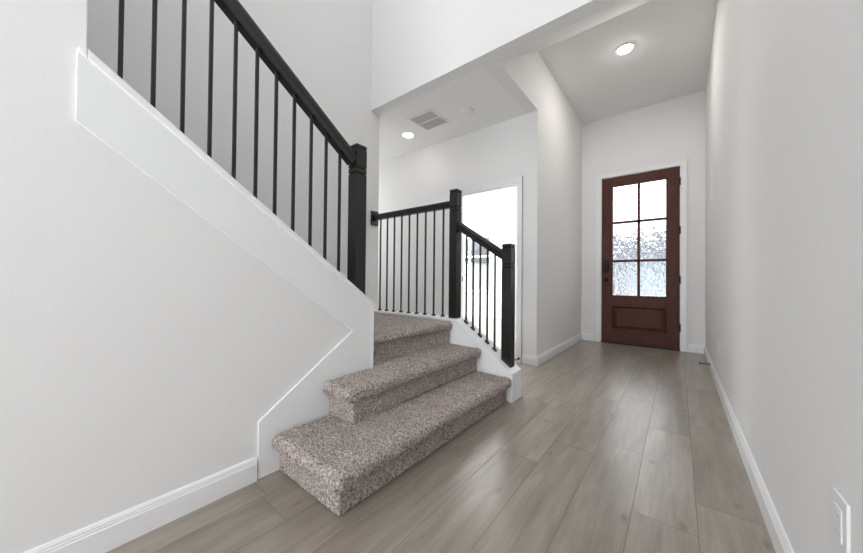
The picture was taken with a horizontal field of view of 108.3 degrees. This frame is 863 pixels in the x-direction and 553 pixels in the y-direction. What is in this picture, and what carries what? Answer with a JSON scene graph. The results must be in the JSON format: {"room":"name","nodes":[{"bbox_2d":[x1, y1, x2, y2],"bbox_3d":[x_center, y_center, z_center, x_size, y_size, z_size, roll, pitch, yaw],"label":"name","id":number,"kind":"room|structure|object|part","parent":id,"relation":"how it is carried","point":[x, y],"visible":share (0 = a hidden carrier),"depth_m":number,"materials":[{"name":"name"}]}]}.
{"room":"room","nodes":[
{"label":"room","id":0,"kind":"room"},
{"bbox_2d":[0,0,351,552],"bbox_3d":[-1.847,-1.866,0.139,0.115,5.500,4.672,0,-1,38],"label":"wall","id":1,"kind":"structure","parent":0,"point":[144,350],"depth_m":1.02,"materials":[{"name":"white paint"}]},
{"bbox_2d":[23,457,256,552],"bbox_3d":[-2.025,0.827,-0.188,0.014,0.104,4.017,0,-1,38],"label":"baseboard","id":2,"kind":"structure","parent":1,"relation":"attached to","point":[107,534],"depth_m":1.11,"materials":[{"name":"white paint"}]},
{"bbox_2d":[75,46,375,478],"bbox_3d":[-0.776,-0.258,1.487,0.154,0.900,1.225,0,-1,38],"label":"trim","id":3,"kind":"structure","parent":1,"relation":"attached to","point":[85,52],"depth_m":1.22,"materials":[{"name":"white paint"}]},
{"bbox_2d":[117,0,366,293],"bbox_3d":[-0.792,-0.694,1.473,0.077,1.647,1.176,0,-1,38],"label":"stair railing","id":4,"kind":"object","parent":3,"relation":"on","point":[355,155],"visible":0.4,"depth_m":1.52,"materials":[{"name":"black wood"}]},
{"bbox_3d":[-0.804,-1.097,1.457,0.069,0.843,1.124,0,-1,38],"label":"handrail","id":5,"kind":"part","parent":4,"relation":"part of","materials":[{"name":"black wood"}]},
{"bbox_3d":[-0.454,-0.334,1.900,0.077,0.941,0.077,0,-1,38],"label":"newel post","id":6,"kind":"part","parent":4,"relation":"part of","materials":[{"name":"black wood"}]},
{"bbox_2d":[371,307,373,368],"bbox_3d":[-0.412,0.553,1.948,0.132,0.729,0.015,0,-1,38],"label":"trim","id":7,"kind":"structure","parent":1,"relation":"attached to","point":[372,307],"depth_m":1.91,"materials":[{"name":"white paint"}]},
{"bbox_2d":[86,0,379,308],"bbox_3d":[-2.401,-1.859,1.252,0.120,5.500,5.730,0,-1,38],"label":"wall","id":8,"kind":"structure","parent":0,"point":[327,44],"depth_m":2.58,"materials":[{"name":"white paint"}]},
{"bbox_2d":[106,315,775,552],"bbox_3d":[-1.255,0.973,3.122,6.842,0.100,12.331,0,-1,38],"label":"floor","id":9,"kind":"structure","parent":0,"point":[604,447],"depth_m":1.34,"materials":[{"name":"brown wood"}]},
{"bbox_2d":[272,314,510,515],"bbox_3d":[-1.307,-0.471,1.216,1.659,2.750,4.118,0,-1,38],"label":"carpeted staircase","id":10,"kind":"structure","parent":9,"relation":"on","point":[421,390],"depth_m":1.62,"materials":[{"name":"grey carpet"}]},
{"bbox_2d":[374,313,508,401],"bbox_3d":[0.003,0.655,2.870,1.643,0.554,0.147,0,-1,38],"label":"wall","id":11,"kind":"structure","parent":0,"point":[485,363],"depth_m":2.49,"materials":[{"name":"white paint"}]},
{"bbox_2d":[374,309,520,375],"bbox_3d":[0.004,0.549,2.871,1.643,0.378,0.171,0,-1,38],"label":"trim","id":12,"kind":"structure","parent":11,"relation":"attached to","point":[496,355],"depth_m":2.57,"materials":[{"name":"white paint"}]},
{"bbox_2d":[371,189,461,317],"bbox_3d":[-0.197,-0.202,3.048,1.108,1.131,0.096,0,-1,38],"label":"landing railing","id":13,"kind":"object","parent":12,"relation":"on","point":[454,205],"visible":0.91,"depth_m":2.87,"materials":[{"name":"black wood"}]},
{"bbox_3d":[-0.620,-0.631,3.390,0.020,0.155,0.096,0,-1,38],"label":"wall plate","id":14,"kind":"part","parent":13,"relation":"part of","materials":[{"name":"black wood"}]},
{"bbox_3d":[-0.214,-0.640,3.070,1.015,0.064,0.059,0,-1,38],"label":"handrail","id":15,"kind":"part","parent":13,"relation":"part of","materials":[{"name":"black wood"}]},
{"bbox_3d":[0.208,-0.203,2.728,0.077,1.127,0.077,0,-1,38],"label":"newel post","id":16,"kind":"part","parent":13,"relation":"part of","materials":[{"name":"black wood"}]},
{"bbox_2d":[457,222,514,367],"bbox_3d":[0.423,0.114,2.552,0.517,1.169,0.077,0,-1,38],"label":"railing","id":17,"kind":"object","parent":12,"relation":"on","point":[507,253],"visible":1,"depth_m":2.41,"materials":[{"name":"black wood"}]},
{"bbox_3d":[0.405,-0.303,2.574,0.462,0.335,0.062,0,-1,38],"label":"handrail","id":18,"kind":"part","parent":17,"relation":"part of","materials":[{"name":"black wood"}]},
{"bbox_3d":[0.594,0.219,2.414,0.077,0.958,0.077,0,-1,38],"label":"newel post","id":19,"kind":"part","parent":17,"relation":"part of","materials":[{"name":"black wood"}]},
{"bbox_2d":[509,371,521,402],"bbox_3d":[0.637,0.824,2.365,0.025,0.215,0.171,0,-1,38],"label":"trim","id":20,"kind":"structure","parent":11,"relation":"attached to","point":[515,389],"depth_m":2.33,"materials":[{"name":"white paint"}]},
{"bbox_2d":[377,114,526,353],"bbox_3d":[-0.229,-0.415,4.461,3.305,2.725,0.120,0,-1,38],"label":"wall","id":21,"kind":"structure","parent":0,"point":[497,152],"depth_m":4.17,"materials":[{"name":"white paint"}]},
{"bbox_2d":[459,176,522,362],"bbox_3d":[0.677,-0.076,3.738,0.904,2.048,0.152,0,-1,38],"label":"trim","id":22,"kind":"structure","parent":21,"relation":"attached to","point":[519,179],"depth_m":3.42,"materials":[{"name":"white paint"}]},
{"bbox_2d":[522,354,537,365],"bbox_3d":[-0.231,0.893,4.353,3.437,0.104,0.014,0,-1,38],"label":"baseboard","id":23,"kind":"structure","parent":21,"relation":"attached to","point":[526,359],"depth_m":3.33,"materials":[{"name":"white paint"}]},
{"bbox_2d":[379,66,526,162],"bbox_3d":[-0.550,-1.836,4.053,3.305,0.100,0.960,0,-1,38],"label":"ceiling","id":24,"kind":"structure","parent":0,"point":[478,90],"depth_m":3.39,"materials":[{"name":"white paint"}]},
{"bbox_2d":[401,132,414,137],"bbox_3d":[-0.294,-1.775,3.926,0.176,0.017,0.176,0,-1,38],"label":"recessed light","id":25,"kind":"object","parent":24,"relation":"in","point":[404,134],"visible":1,"depth_m":3.90,"materials":[{"name":"white plastic"}]},
{"bbox_2d":[407,108,450,130],"bbox_3d":[-0.029,-1.782,3.563,0.356,0.008,0.366,0,-1,38],"label":"ceiling vent","id":26,"kind":"object","parent":24,"relation":"in","point":[428,120],"visible":1,"depth_m":3.56,"materials":[{"name":"white plastic"}]},
{"bbox_2d":[460,107,473,116],"bbox_3d":[0.382,-1.765,3.365,0.155,0.038,0.155,0,-1,38],"label":"smoke detector","id":27,"kind":"object","parent":24,"relation":"attached to","point":[467,111],"visible":1,"depth_m":3.33,"materials":[{"name":"white plastic"}]},
{"bbox_2d":[463,203,507,313],"bbox_3d":[1.322,-0.365,7.710,4.905,2.725,0.120,0,-1,38],"label":"wall","id":28,"kind":"structure","parent":0,"point":[497,214],"depth_m":7.51,"materials":[{"name":"white paint"}]},
{"bbox_2d":[463,221,492,292],"bbox_3d":[0.803,-0.478,8.065,1.750,1.770,0.150,0,-1,38],"label":"window","id":29,"kind":"structure","parent":28,"relation":"in","point":[483,228],"depth_m":7.82,"materials":[{"name":"white glass"}]},
{"bbox_2d":[463,311,515,342],"bbox_3d":[0.492,0.926,6.662,4.905,0.104,2.514,0,-1,38],"label":"baseboard","id":30,"kind":"structure","parent":28,"relation":"attached to","point":[490,315],"depth_m":7.61,"materials":[{"name":"white paint"}]},
{"bbox_2d":[464,189,507,208],"bbox_3d":[0.236,-1.802,6.433,5.025,0.100,3.510,0,-1,38],"label":"ceiling","id":31,"kind":"structure","parent":0,"point":[499,196],"depth_m":7.02,"materials":[{"name":"white paint"}]},
{"bbox_2d":[371,0,622,114],"bbox_3d":[0.525,-3.180,2.538,2.870,2.775,0.120,0,-1,38],"label":"wall header","id":32,"kind":"structure","parent":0,"point":[419,47],"depth_m":2.76,"materials":[{"name":"white paint"}]},
{"bbox_2d":[508,187,516,335],"bbox_3d":[2.168,-0.383,5.369,0.673,2.725,2.500,0,-1,38],"label":"wall","id":33,"kind":"structure","parent":0,"point":[512,192],"depth_m":4.55,"materials":[{"name":"white paint"}]},
{"bbox_2d":[485,52,581,355],"bbox_3d":[1.431,-0.720,3.798,0.120,3.350,3.050,0,-1,38],"label":"wall","id":34,"kind":"structure","parent":0,"point":[554,130],"depth_m":3.60,"materials":[{"name":"white paint"}]},
{"bbox_2d":[536,333,581,365],"bbox_3d":[1.719,0.908,4.055,0.014,0.104,1.962,0,-1,38],"label":"baseboard","id":35,"kind":"structure","parent":34,"relation":"attached to","point":[543,357],"depth_m":3.83,"materials":[{"name":"white paint"}]},
{"bbox_2d":[498,0,717,123],"bbox_3d":[2.058,-2.132,3.328,1.445,0.725,3.050,0,-1,38],"label":"ceiling","id":36,"kind":"structure","parent":0,"point":[669,59],"depth_m":3.36,"materials":[{"name":"white paint"}]},
{"bbox_2d":[615,43,634,54],"bbox_3d":[2.035,-2.385,3.280,0.176,0.017,0.176,0,-1,38],"label":"recessed light","id":37,"kind":"object","parent":36,"relation":"in","point":[625,48],"visible":1,"depth_m":3.26,"materials":[{"name":"white plastic"}]},
{"bbox_2d":[581,90,704,351],"bbox_3d":[2.947,-0.698,4.453,1.445,3.350,0.140,0,-1,38],"label":"wall","id":38,"kind":"structure","parent":0,"point":[674,129],"depth_m":4.28,"materials":[{"name":"white paint"}]},
{"bbox_2d":[596,159,686,351],"bbox_3d":[2.930,-0.278,4.411,1.062,2.509,0.213,0,-1,38],"label":"door","id":39,"kind":"structure","parent":38,"relation":"in","point":[641,212],"depth_m":4.36,"materials":[{"name":"brown wood"}]},
{"bbox_3d":[2.805,-1.060,4.515,0.302,0.517,0.006,0,-1,38],"label":"glass","id":40,"kind":"part","parent":39,"relation":"part of","materials":[{"name":"glass"}]},
{"bbox_3d":[2.800,-0.505,4.509,0.302,0.530,0.006,0,-1,38],"label":"glass","id":41,"kind":"part","parent":39,"relation":"part of","materials":[{"name":"glass"}]},
{"bbox_3d":[2.794,0.033,4.503,0.302,0.482,0.006,0,-1,38],"label":"glass","id":42,"kind":"part","parent":39,"relation":"part of","materials":[{"name":"glass"}]},
{"bbox_3d":[2.915,0.606,4.395,0.646,0.350,0.050,0,-1,38],"label":"panel","id":43,"kind":"part","parent":39,"relation":"part of","materials":[{"name":"brown wood"}]},
{"bbox_3d":[3.063,-1.060,4.311,0.292,0.517,0.006,0,-1,38],"label":"glass","id":44,"kind":"part","parent":39,"relation":"part of","materials":[{"name":"glass"}]},
{"bbox_3d":[3.058,-0.505,4.305,0.292,0.530,0.006,0,-1,38],"label":"glass","id":45,"kind":"part","parent":39,"relation":"part of","materials":[{"name":"glass"}]},
{"bbox_3d":[3.052,0.033,4.299,0.292,0.482,0.006,0,-1,38],"label":"glass","id":46,"kind":"part","parent":39,"relation":"part of","materials":[{"name":"glass"}]},
{"bbox_2d":[582,333,704,353],"bbox_3d":[2.884,0.923,4.375,1.445,0.104,0.014,0,-1,38],"label":"baseboard","id":47,"kind":"structure","parent":38,"relation":"attached to","point":[693,348],"depth_m":4.01,"materials":[{"name":"white paint"}]},
{"bbox_2d":[705,0,862,552],"bbox_3d":[0.890,-1.835,0.592,0.120,5.500,8.780,0,-1,38],"label":"wall","id":48,"kind":"structure","parent":0,"point":[784,88],"depth_m":0.95,"materials":[{"name":"white paint"}]},
{"bbox_2d":[704,346,793,552],"bbox_3d":[0.769,0.861,0.549,0.014,0.104,8.640,0,-1,38],"label":"baseboard","id":49,"kind":"structure","parent":48,"relation":"attached to","point":[780,541],"depth_m":1.32,"materials":[{"name":"white paint"}]},
{"bbox_2d":[833,487,850,552],"bbox_3d":[0.852,0.515,0.649,0.009,0.116,0.072,0,-1,38],"label":"wall outlet","id":50,"kind":"object","parent":48,"relation":"attached to","point":[841,508],"visible":1,"depth_m":0.64,"materials":[{"name":"white plastic"}]},
{"bbox_2d":[834,502,841,544],"bbox_3d":[0.850,0.515,0.651,0.002,0.068,0.034,0,-1,38],"label":"receptacle","id":51,"kind":"object","parent":50,"relation":"attached to","point":[837,505],"depth_m":0.65,"materials":[{"name":"white plastic"}]}
]}

